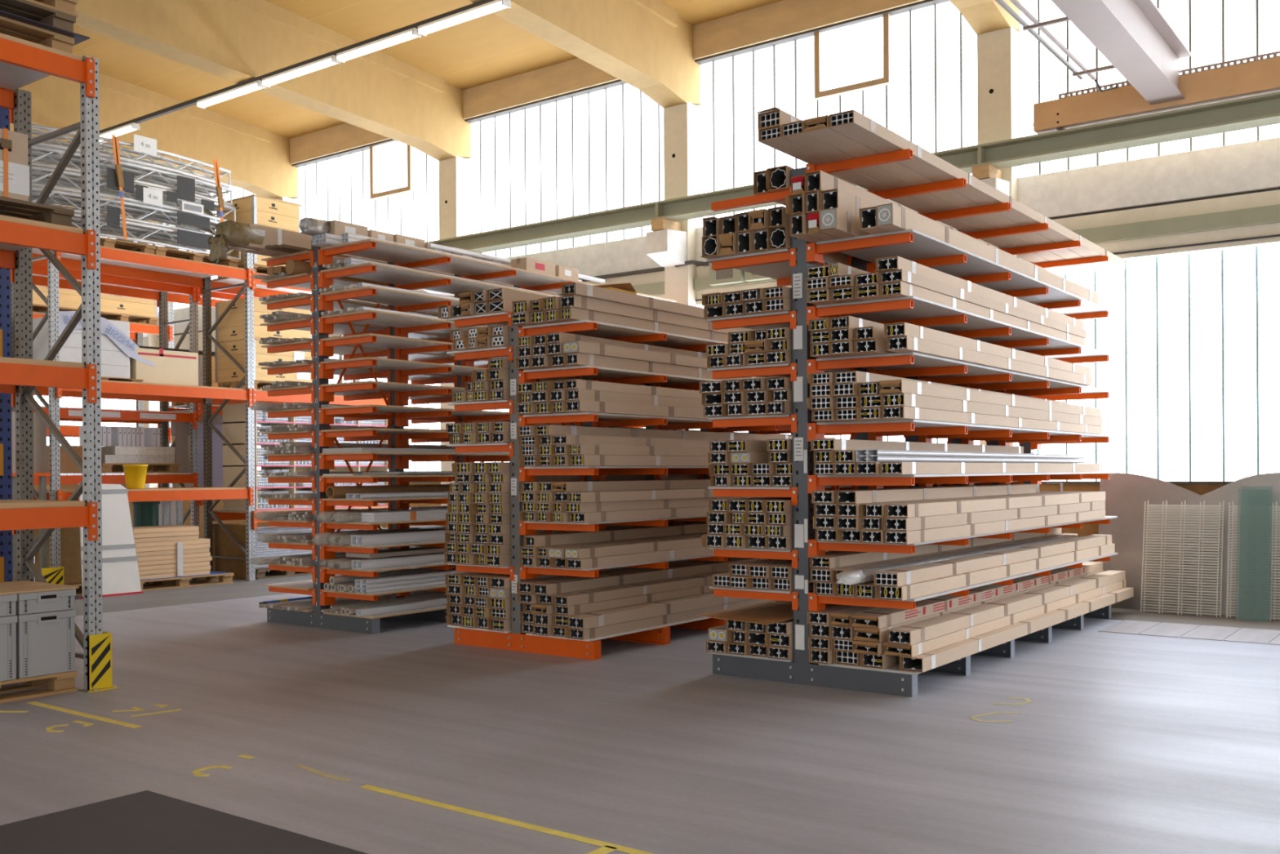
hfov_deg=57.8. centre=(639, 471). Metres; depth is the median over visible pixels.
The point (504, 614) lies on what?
carton
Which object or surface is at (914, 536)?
carton
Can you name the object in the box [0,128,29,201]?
carton
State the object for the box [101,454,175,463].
pack
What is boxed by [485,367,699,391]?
carton
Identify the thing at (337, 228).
carton
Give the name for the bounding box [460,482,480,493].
carton
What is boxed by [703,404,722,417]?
carton
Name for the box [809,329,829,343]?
carton
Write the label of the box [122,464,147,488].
bucket
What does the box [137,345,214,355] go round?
pole
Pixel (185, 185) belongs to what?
pad
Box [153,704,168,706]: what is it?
floor number
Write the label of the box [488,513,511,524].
carton
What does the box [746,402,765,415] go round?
carton
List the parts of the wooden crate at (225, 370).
lid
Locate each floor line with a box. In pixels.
[0,710,27,712]
[27,701,142,728]
[360,784,654,853]
[586,845,617,853]
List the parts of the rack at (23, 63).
foot plate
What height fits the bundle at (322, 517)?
0.112 m
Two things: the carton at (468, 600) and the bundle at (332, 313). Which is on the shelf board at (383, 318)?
the bundle at (332, 313)
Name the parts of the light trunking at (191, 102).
strip light, strip light, strip light, strip light, strip light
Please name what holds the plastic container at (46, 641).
on the pallet at (60, 682)
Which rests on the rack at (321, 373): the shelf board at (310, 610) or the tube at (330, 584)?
the shelf board at (310, 610)
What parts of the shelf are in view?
shelf plate, shelf plate, shelf plate, shelf plate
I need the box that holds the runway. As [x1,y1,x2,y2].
[177,91,1279,295]
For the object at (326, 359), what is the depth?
11.48 m
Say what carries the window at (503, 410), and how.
in the wall
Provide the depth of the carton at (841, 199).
8.03 m
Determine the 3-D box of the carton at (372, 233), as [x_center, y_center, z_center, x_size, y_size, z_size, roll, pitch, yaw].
[-2.721,-2.400,11.977,0.181,0.131,0.302,0,0,36]
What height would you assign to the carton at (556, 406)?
0.090 m
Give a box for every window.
[33,395,48,444]
[59,396,136,475]
[164,185,256,309]
[257,424,260,475]
[297,147,439,242]
[328,354,440,483]
[369,140,413,199]
[471,83,664,257]
[485,408,510,462]
[700,1,977,226]
[702,306,979,444]
[813,13,891,100]
[1020,0,1279,177]
[1034,244,1279,484]
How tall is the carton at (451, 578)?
0.091 m
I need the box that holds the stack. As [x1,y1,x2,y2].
[360,509,447,521]
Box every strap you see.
[0,128,12,197]
[111,134,127,239]
[213,159,224,222]
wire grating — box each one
[1140,501,1220,617]
[1142,500,1224,617]
[1226,502,1279,620]
[1229,501,1279,620]
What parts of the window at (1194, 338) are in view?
sill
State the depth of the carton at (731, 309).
8.71 m
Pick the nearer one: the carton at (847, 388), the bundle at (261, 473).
the carton at (847, 388)
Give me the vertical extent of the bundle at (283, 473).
0.039 m
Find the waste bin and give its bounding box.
[131,501,159,583]
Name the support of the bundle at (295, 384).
on the shelf board at (357, 392)
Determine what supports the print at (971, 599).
attached to the carton at (882, 617)
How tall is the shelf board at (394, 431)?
0.017 m
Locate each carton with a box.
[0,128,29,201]
[46,444,82,473]
[129,347,198,386]
[170,409,222,435]
[171,435,190,462]
[173,462,190,487]
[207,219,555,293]
[266,266,275,275]
[273,266,286,274]
[327,219,368,236]
[368,229,393,241]
[393,234,425,248]
[425,242,450,253]
[436,304,452,319]
[443,594,462,605]
[444,532,455,542]
[444,542,455,552]
[444,551,456,564]
[444,571,482,585]
[444,584,462,595]
[445,422,462,433]
[445,512,457,522]
[445,613,460,625]
[446,522,457,533]
[446,604,462,615]
[447,502,457,513]
[448,433,467,444]
[448,492,457,502]
[449,328,467,340]
[449,482,467,493]
[450,246,482,259]
[450,304,466,317]
[451,391,466,402]
[451,462,472,473]
[453,338,470,350]
[454,473,471,482]
[454,533,474,543]
[455,542,474,553]
[455,552,473,564]
[456,523,473,533]
[457,493,470,502]
[457,502,471,513]
[457,513,471,523]
[458,292,474,304]
[458,432,475,444]
[459,615,475,627]
[460,302,475,315]
[460,422,475,433]
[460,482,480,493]
[460,605,474,616]
[461,573,494,586]
[462,337,480,349]
[462,585,477,595]
[462,595,476,606]
[465,382,471,391]
[466,391,479,401]
[467,327,478,337]
[468,493,488,503]
[468,503,488,513]
[470,513,491,524]
[470,542,487,554]
[471,289,487,302]
[471,369,485,381]
[471,380,488,391]
[471,473,489,482]
[472,390,493,400]
[472,462,485,472]
[472,533,488,543]
[472,554,484,565]
[473,523,488,533]
[473,595,488,608]
[473,606,488,617]
[474,301,486,315]
[474,482,497,493]
[474,573,507,587]
[475,422,493,432]
[475,432,493,443]
[475,617,487,629]
[477,326,489,337]
[477,336,493,348]
[477,586,488,596]
[482,258,511,265]
[483,543,511,555]
[484,288,550,301]
[484,493,511,503]
[484,554,511,566]
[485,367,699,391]
[485,462,532,472]
[486,299,512,313]
[486,617,511,631]
[487,520,690,534]
[487,556,728,588]
[488,333,509,347]
[488,358,510,368]
[488,379,510,390]
[488,389,510,399]
[488,482,510,493]
[488,502,511,514]
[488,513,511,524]
[488,521,700,544]
[488,587,511,599]
[488,597,511,609]
[488,608,511,619]
[489,324,509,335]
[489,431,510,443]
[489,472,700,482]
[491,421,791,435]
[511,257,555,275]
[511,300,529,313]
[511,311,537,326]
[515,356,538,369]
[515,391,529,403]
[515,402,536,414]
[516,335,532,346]
[516,345,532,357]
[516,382,532,392]
[516,425,534,435]
[516,556,743,593]
[516,592,537,604]
[517,435,541,445]
[518,455,537,466]
[518,491,542,502]
[519,611,533,624]
[520,445,538,455]
[520,479,686,491]
[520,511,537,521]
[520,522,706,546]
[520,532,706,556]
[520,556,537,566]
[521,502,535,511]
[521,622,533,633]
[523,603,535,612]
[527,299,543,312]
[528,355,554,368]
[529,310,553,324]
[529,390,547,402]
[530,551,826,595]
[531,381,550,391]
[531,603,554,614]
[532,333,545,345]
[532,344,549,355]
[533,423,835,440]
[533,613,553,626]
[533,624,552,635]
[534,401,553,413]
[534,435,551,444]
[534,455,551,466]
[535,491,557,502]
[535,502,551,511]
[535,533,706,557]
[537,296,559,310]
[537,479,701,491]
[537,511,549,521]
[537,556,551,567]
[537,570,728,604]
[538,444,555,455]
[544,308,567,323]
[544,332,708,358]
[544,341,564,355]
[546,389,565,401]
[546,511,568,522]
[546,534,702,558]
[547,380,565,390]
[549,354,573,367]
[549,454,568,466]
[549,557,564,568]
[550,400,571,413]
[551,435,724,447]
[551,444,567,454]
[551,479,710,492]
[551,502,568,511]
[551,584,713,615]
[551,591,713,627]
[551,626,568,637]
[553,488,702,502]
[553,571,728,606]
[555,265,578,280]
[557,306,728,342]
[558,282,706,319]
[559,294,753,333]
[560,496,753,512]
[562,340,706,368]
[563,378,701,399]
[564,352,765,380]
[564,400,707,418]
[564,536,702,559]
[564,546,713,569]
[564,598,773,639]
[565,388,703,408]
[567,444,709,456]
[567,488,727,502]
[567,592,755,629]
[568,454,710,466]
[568,506,709,522]
[594,282,636,294]
[698,380,722,393]
[700,234,724,258]
[701,292,723,306]
[701,391,721,404]
[701,533,724,547]
[702,216,719,236]
[703,304,724,318]
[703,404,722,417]
[705,640,726,653]
[706,343,728,355]
[706,355,727,368]
[706,511,727,523]
[706,523,726,534]
[707,452,740,463]
[707,624,728,642]
[708,463,728,475]
[709,440,726,452]
[709,474,731,486]
[709,497,776,511]
[710,572,730,587]
[719,214,734,234]
[719,232,737,257]
[720,290,744,303]
[720,379,740,391]
[721,391,744,404]
[722,353,745,367]
[722,403,746,416]
[723,302,747,316]
[723,523,742,535]
[724,534,746,548]
[725,440,768,452]
[725,619,747,631]
[725,641,746,655]
[726,497,791,512]
[727,330,749,343]
[727,451,768,463]
[727,511,746,524]
[728,342,745,354]
[728,463,751,475]
[728,551,845,576]
[728,630,746,644]
[729,575,748,588]
[731,475,751,486]
[734,211,752,232]
[735,230,755,254]
[740,377,765,391]
[741,288,764,301]
[742,524,768,536]
[743,299,766,315]
[743,390,768,403]
[743,560,791,578]
[744,339,768,353]
[745,351,765,365]
[745,497,791,512]
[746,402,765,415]
[746,512,767,524]
[746,535,766,548]
[746,577,771,590]
[746,631,767,645]
[746,644,768,657]
[747,622,765,632]
[749,208,770,231]
[749,328,766,341]
[750,228,770,253]
[750,462,773,475]
[751,474,824,486]
[753,169,785,205]
[756,106,800,128]
[758,124,1075,274]
[761,498,792,513]
[762,285,816,305]
[763,297,853,318]
[763,524,792,536]
[764,349,904,377]
[764,400,791,414]
[765,164,794,192]
[765,326,791,340]
[765,376,791,390]
[765,618,793,635]
[765,633,793,648]
[766,438,792,451]
[766,512,792,524]
[766,535,793,550]
[767,205,790,228]
[767,645,793,659]
[768,226,852,266]
[768,338,791,351]
[768,389,791,401]
[768,451,792,462]
[769,563,793,578]
[771,474,853,486]
[771,577,793,591]
[773,462,792,475]
[782,120,1090,272]
[785,192,807,215]
[789,211,825,243]
[791,174,805,195]
[803,115,1106,271]
[804,170,1047,270]
[804,190,820,213]
[804,276,830,290]
[806,264,829,279]
[806,288,838,305]
[806,395,834,409]
[807,212,839,240]
[807,372,834,384]
[807,533,1062,582]
[807,604,861,625]
[808,318,828,331]
[808,438,1023,453]
[808,636,833,650]
[808,648,833,664]
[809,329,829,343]
[809,383,835,397]
[809,527,1061,568]
[809,623,832,638]
[810,342,839,358]
[810,408,842,422]
[811,484,1008,503]
[813,449,851,462]
[813,462,833,475]
[813,491,1045,516]
[813,515,835,528]
[813,582,833,595]
[815,528,837,542]
[817,207,871,238]
[820,188,877,216]
[825,315,884,328]
[826,274,855,288]
[828,109,1129,270]
[828,262,870,276]
[828,327,854,342]
[828,340,862,356]
[830,284,862,302]
[830,449,865,462]
[830,605,881,626]
[830,625,853,639]
[830,639,854,651]
[831,382,857,396]
[831,582,854,597]
[832,395,858,408]
[832,533,1077,582]
[833,462,855,474]
[833,649,860,666]
[834,370,1066,403]
[835,408,866,421]
[835,483,1062,503]
[835,491,1064,516]
[835,516,862,529]
[836,529,859,542]
[851,561,1102,628]
[852,325,886,340]
[852,338,896,355]
[852,640,887,655]
[853,569,1103,642]
[854,272,879,285]
[854,283,886,300]
[854,381,881,395]
[854,580,877,598]
[855,462,879,474]
[856,394,883,408]
[857,407,890,420]
[858,206,888,234]
[859,516,884,530]
[859,529,884,543]
[860,491,1082,517]
[860,653,899,668]
[873,534,1111,586]
[874,256,1084,328]
[875,269,1086,337]
[876,203,1098,304]
[877,543,1115,600]
[878,280,1085,346]
[879,379,1101,417]
[879,406,1102,434]
[880,462,1102,474]
[881,392,1102,426]
[883,579,1125,657]
[884,322,1090,376]
[884,491,1105,517]
[884,500,1105,531]
[884,509,1105,544]
[885,569,1125,645]
[886,335,1092,386]
[899,586,1133,672]
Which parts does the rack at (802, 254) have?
arm, arm, arm, arm, arm, arm, arm, arm, label plate, label plate, label plate, label plate, label plate, label plate, label plate, label plate, label plate, label plate, arm, arm, arm, arm, arm, arm, arm, arm, arm, arm, arm, arm, plate, arm, arm, arm, arm, arm, arm, arm, arm, arm, arm, arm, arm, arm, plate, arm, arm, arm, arm, arm, arm, arm, arm, arm, plate, arm, arm, arm, arm, arm, arm, arm, arm, arm, plate, arm, arm, arm, arm, arm, arm, arm, arm, arm, plate, arm, arm, arm, plate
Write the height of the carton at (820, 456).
0.087 m
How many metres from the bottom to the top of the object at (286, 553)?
0.068 m
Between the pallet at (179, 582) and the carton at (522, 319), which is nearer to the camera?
the carton at (522, 319)
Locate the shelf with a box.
[222,403,388,511]
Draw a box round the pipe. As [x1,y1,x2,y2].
[578,259,710,281]
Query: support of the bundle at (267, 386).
on the shelf board at (357, 392)
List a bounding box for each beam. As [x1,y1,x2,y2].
[9,72,297,199]
[31,161,163,223]
[73,0,471,160]
[462,57,626,123]
[468,0,700,108]
[693,0,949,64]
[948,0,1020,35]
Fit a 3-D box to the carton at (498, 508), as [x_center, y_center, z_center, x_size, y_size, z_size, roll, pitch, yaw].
[0.287,0.315,12.178,0.159,0.089,5.200,0,0,36]
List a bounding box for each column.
[140,242,162,488]
[277,196,297,204]
[422,155,471,506]
[645,102,702,430]
[972,25,1021,446]
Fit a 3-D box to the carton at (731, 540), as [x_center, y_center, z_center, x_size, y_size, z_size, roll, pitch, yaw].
[2.239,0.514,10.738,0.154,0.096,5.200,0,0,36]
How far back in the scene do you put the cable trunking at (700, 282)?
16.16 m
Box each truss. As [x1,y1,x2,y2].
[31,124,231,189]
[31,133,216,193]
[31,141,210,194]
[31,145,232,208]
[31,154,217,211]
[31,165,235,225]
[31,173,223,230]
[31,186,220,236]
[31,195,215,239]
[32,180,215,232]
[34,160,172,206]
[44,201,214,250]
[71,213,240,262]
[71,220,228,252]
[71,225,209,251]
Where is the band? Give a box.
[177,542,182,576]
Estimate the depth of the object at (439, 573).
11.57 m
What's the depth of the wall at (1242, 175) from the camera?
12.86 m
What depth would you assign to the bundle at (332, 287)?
11.45 m
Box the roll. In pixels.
[285,258,386,285]
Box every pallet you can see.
[0,0,75,32]
[0,16,74,53]
[0,196,74,226]
[0,670,77,702]
[26,0,77,17]
[32,303,77,312]
[66,582,82,595]
[100,236,155,253]
[100,311,158,324]
[101,376,143,382]
[101,462,179,473]
[140,570,233,591]
[154,245,239,267]
[171,401,221,405]
[217,263,269,278]
[217,380,271,389]
[255,567,312,578]
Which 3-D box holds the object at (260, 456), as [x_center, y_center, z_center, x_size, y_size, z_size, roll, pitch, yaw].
[-5.922,-0.220,17.339,0.780,0.082,0.132,0,0,36]
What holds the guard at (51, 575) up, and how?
on the floor
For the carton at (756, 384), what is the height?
0.086 m
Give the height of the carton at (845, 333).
0.085 m
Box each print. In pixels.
[184,203,201,212]
[905,606,925,618]
[933,600,951,611]
[958,594,975,604]
[982,588,997,599]
[1003,583,1017,593]
[1022,579,1035,588]
[1040,575,1053,583]
[1057,571,1069,579]
[1073,567,1084,575]
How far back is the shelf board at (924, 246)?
9.19 m
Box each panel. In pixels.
[11,411,47,472]
[199,423,222,487]
[322,447,509,452]
[362,471,453,473]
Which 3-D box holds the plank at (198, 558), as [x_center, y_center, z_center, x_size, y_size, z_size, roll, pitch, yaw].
[-6.614,1.225,15.993,0.650,0.059,1.163,0,0,36]
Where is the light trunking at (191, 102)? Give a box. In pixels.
[57,0,511,146]
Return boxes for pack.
[101,445,175,454]
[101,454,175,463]
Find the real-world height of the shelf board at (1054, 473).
0.017 m
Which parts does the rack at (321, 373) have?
arm, arm, arm, arm, arm, arm, arm, arm, arm, arm, arm, arm, arm, arm, arm, arm, arm, arm, arm, arm, arm, arm, arm, arm, arm, arm, arm, arm, arm, arm, arm, arm, arm, arm, arm, arm, arm, arm, arm, plate, arm, arm, arm, arm, arm, arm, arm, arm, arm, arm, arm, arm, arm, arm, arm, arm, arm, arm, arm, arm, arm, arm, arm, arm, arm, arm, arm, arm, arm, arm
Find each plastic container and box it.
[0,593,17,616]
[0,615,17,681]
[14,608,75,678]
[15,588,75,614]
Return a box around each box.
[32,316,129,378]
[34,527,81,584]
[709,262,745,285]
[744,271,773,281]
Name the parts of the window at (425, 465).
sill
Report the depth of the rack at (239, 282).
16.64 m
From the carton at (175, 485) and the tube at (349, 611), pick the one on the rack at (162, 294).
the carton at (175, 485)
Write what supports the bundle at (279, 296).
on the shelf board at (336, 307)
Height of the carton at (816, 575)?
0.090 m
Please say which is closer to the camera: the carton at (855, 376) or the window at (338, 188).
the carton at (855, 376)
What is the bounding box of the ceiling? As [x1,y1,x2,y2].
[9,0,782,144]
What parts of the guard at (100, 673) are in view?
guard plate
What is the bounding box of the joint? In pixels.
[11,0,699,131]
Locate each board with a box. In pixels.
[0,580,78,595]
[78,483,142,599]
[260,317,449,340]
[261,250,345,262]
[261,272,452,297]
[261,295,437,316]
[261,340,488,366]
[261,363,453,384]
[261,431,387,435]
[262,385,451,399]
[262,408,505,420]
[262,453,454,456]
[262,474,440,477]
[262,497,312,499]
[262,542,313,545]
[262,579,313,590]
[265,520,313,522]
[266,607,313,612]
[267,563,313,567]
[320,238,676,302]
[320,262,559,297]
[320,285,459,311]
[320,333,459,355]
[320,356,488,376]
[320,380,465,395]
[320,427,445,434]
[320,451,509,456]
[321,309,485,333]
[321,404,509,416]
[321,474,454,477]
[321,496,448,501]
[321,518,445,524]
[322,540,444,548]
[322,562,448,572]
[322,584,445,595]
[323,604,446,618]
[445,311,508,326]
[446,346,508,358]
[446,442,510,446]
[447,400,508,405]
[447,624,511,632]
[448,563,511,568]
[522,320,728,352]
[523,365,719,385]
[523,412,712,423]
[524,466,708,468]
[524,515,706,524]
[524,554,713,570]
[525,616,711,641]
[706,248,833,279]
[706,311,790,329]
[706,363,843,377]
[707,413,818,422]
[708,480,1018,488]
[708,546,792,551]
[708,652,793,662]
[709,586,792,593]
[816,228,1115,315]
[816,295,1116,358]
[816,351,1116,395]
[817,419,1116,437]
[817,471,1117,477]
[817,515,1117,545]
[818,662,920,675]
[820,552,1117,601]
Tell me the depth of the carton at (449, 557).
10.45 m
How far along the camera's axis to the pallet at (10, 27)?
8.21 m
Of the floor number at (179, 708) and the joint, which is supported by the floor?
the floor number at (179, 708)
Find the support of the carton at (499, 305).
on the shelf board at (453, 319)
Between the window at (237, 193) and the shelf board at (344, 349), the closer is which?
the shelf board at (344, 349)
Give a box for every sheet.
[0,9,89,46]
[139,571,230,580]
[293,351,304,361]
[296,372,310,380]
[697,600,839,624]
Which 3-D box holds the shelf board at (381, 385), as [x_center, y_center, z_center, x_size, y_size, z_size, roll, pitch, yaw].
[-1.346,-0.871,13.424,0.744,0.017,5.189,0,0,36]
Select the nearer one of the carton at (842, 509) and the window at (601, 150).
the carton at (842, 509)
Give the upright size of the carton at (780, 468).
0.088 m
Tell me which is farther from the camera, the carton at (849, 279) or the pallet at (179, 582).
the pallet at (179, 582)
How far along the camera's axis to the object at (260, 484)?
17.10 m
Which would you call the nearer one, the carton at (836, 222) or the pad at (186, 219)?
the carton at (836, 222)
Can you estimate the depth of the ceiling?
17.57 m
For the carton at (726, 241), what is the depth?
8.67 m
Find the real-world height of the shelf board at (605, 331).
0.017 m
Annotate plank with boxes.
[132,524,198,533]
[133,530,199,537]
[133,534,198,542]
[134,537,209,547]
[135,542,210,551]
[135,547,209,556]
[137,551,210,561]
[137,555,212,565]
[137,560,209,570]
[138,564,210,575]
[139,569,209,579]
[346,546,444,558]
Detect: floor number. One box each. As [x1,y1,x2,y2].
[45,724,68,731]
[72,720,93,725]
[111,706,145,711]
[130,708,181,716]
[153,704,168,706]
[191,764,233,776]
[238,754,254,758]
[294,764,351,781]
[968,711,1020,717]
[968,717,1013,722]
[993,697,1032,704]
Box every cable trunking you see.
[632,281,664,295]
[694,275,777,290]
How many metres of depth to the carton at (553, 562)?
9.67 m
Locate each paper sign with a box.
[133,133,156,155]
[142,186,162,206]
[182,200,204,215]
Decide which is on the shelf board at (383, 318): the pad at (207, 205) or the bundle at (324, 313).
the bundle at (324, 313)
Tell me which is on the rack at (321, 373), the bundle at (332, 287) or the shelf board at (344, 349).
the shelf board at (344, 349)
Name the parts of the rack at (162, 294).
panel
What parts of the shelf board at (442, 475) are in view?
panel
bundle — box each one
[248,556,279,564]
[249,401,283,410]
[252,274,271,279]
[253,507,359,520]
[256,524,443,542]
[257,493,312,497]
[258,296,276,302]
[258,337,284,344]
[258,361,283,366]
[258,597,342,608]
[259,314,280,322]
[259,427,275,431]
[260,472,269,475]
[262,385,275,388]
[263,446,277,453]
[265,244,564,296]
[266,293,291,299]
[269,273,280,278]
[269,472,281,475]
[270,337,292,343]
[270,424,296,431]
[271,311,311,320]
[271,380,311,387]
[271,441,446,453]
[271,494,289,497]
[272,405,288,409]
[273,360,295,364]
[275,512,292,519]
[275,525,446,542]
[277,272,294,277]
[277,546,422,564]
[280,443,454,453]
[280,589,444,610]
[281,471,454,475]
[283,402,355,408]
[285,292,437,314]
[285,337,454,355]
[287,424,445,431]
[288,534,313,542]
[288,554,351,565]
[289,493,312,497]
[289,505,447,520]
[290,314,449,335]
[293,382,445,395]
[295,359,454,375]
[298,217,330,235]
[311,527,446,546]
[315,507,422,522]
[318,556,353,567]
[319,288,328,293]
[320,591,447,613]
[321,310,332,315]
[325,551,444,568]
[327,261,338,268]
[328,284,344,291]
[328,311,339,315]
[328,528,446,545]
[329,508,447,522]
[333,552,436,569]
[335,528,439,546]
[336,259,345,266]
[339,308,349,313]
[346,306,357,312]
[347,284,355,288]
[835,534,1078,584]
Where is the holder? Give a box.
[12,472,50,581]
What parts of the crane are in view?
festoon rail, festoon rail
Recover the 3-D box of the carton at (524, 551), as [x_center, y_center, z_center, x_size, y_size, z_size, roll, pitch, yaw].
[0.588,0.668,11.850,0.155,0.080,5.200,0,0,36]
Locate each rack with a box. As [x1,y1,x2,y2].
[0,32,107,692]
[0,106,13,582]
[10,245,387,581]
[32,264,346,537]
[32,293,174,487]
[266,240,645,634]
[454,311,851,659]
[711,148,1111,697]
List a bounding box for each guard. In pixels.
[41,566,63,584]
[80,631,119,692]
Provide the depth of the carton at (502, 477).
10.84 m
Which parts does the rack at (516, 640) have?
arm, arm, arm, arm, arm, label plate, label plate, label plate, label plate, arm, arm, arm, arm, arm, arm, plate, arm, arm, arm, arm, arm, arm, plate, arm, arm, arm, arm, arm, arm, arm, arm, arm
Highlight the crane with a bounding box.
[995,0,1279,133]
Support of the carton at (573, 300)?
on the carton at (568, 313)
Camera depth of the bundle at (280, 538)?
11.91 m
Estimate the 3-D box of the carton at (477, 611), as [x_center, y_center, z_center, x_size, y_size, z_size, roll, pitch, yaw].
[0.131,1.234,12.317,0.156,0.086,5.200,0,0,36]
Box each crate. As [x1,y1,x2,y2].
[32,275,81,308]
[100,284,158,317]
[198,355,262,389]
[212,523,255,578]
[214,337,311,382]
[215,297,311,342]
[216,194,302,266]
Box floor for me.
[0,569,1279,853]
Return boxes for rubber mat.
[0,790,368,853]
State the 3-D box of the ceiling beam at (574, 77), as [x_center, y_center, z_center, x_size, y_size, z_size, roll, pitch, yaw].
[-1.150,-6.033,17.935,4.150,0.520,0.300,0,0,36]
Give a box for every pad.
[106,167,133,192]
[106,205,119,227]
[135,184,147,200]
[167,191,177,202]
[177,175,195,202]
[177,211,209,229]
[177,229,213,248]
[201,199,214,210]
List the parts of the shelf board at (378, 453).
panel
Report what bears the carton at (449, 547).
on the carton at (449, 557)
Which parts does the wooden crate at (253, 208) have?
lid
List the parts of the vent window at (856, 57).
pane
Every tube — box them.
[324,582,330,589]
[325,484,449,497]
[328,582,348,590]
[329,564,454,577]
[329,564,455,583]
[331,582,355,591]
[337,582,355,591]
[340,583,355,591]
[341,595,447,614]
[345,595,447,614]
[348,584,355,591]
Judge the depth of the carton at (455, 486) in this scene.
10.42 m
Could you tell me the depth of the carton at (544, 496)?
9.69 m
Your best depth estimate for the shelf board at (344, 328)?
12.52 m
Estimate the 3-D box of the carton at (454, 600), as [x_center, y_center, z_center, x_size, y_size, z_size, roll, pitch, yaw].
[-0.150,1.147,12.515,0.175,0.089,5.250,0,0,36]
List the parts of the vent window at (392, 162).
pane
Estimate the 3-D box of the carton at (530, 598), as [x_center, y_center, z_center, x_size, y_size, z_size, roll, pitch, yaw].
[0.554,1.077,12.001,0.169,0.082,5.201,0,0,36]
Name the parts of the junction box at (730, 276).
plate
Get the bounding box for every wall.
[33,484,48,489]
[60,484,133,526]
[157,305,218,351]
[182,499,268,538]
[328,288,428,337]
[334,483,440,548]
[504,137,1279,306]
[1039,484,1226,561]
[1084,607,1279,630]
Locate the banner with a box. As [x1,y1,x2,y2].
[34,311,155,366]

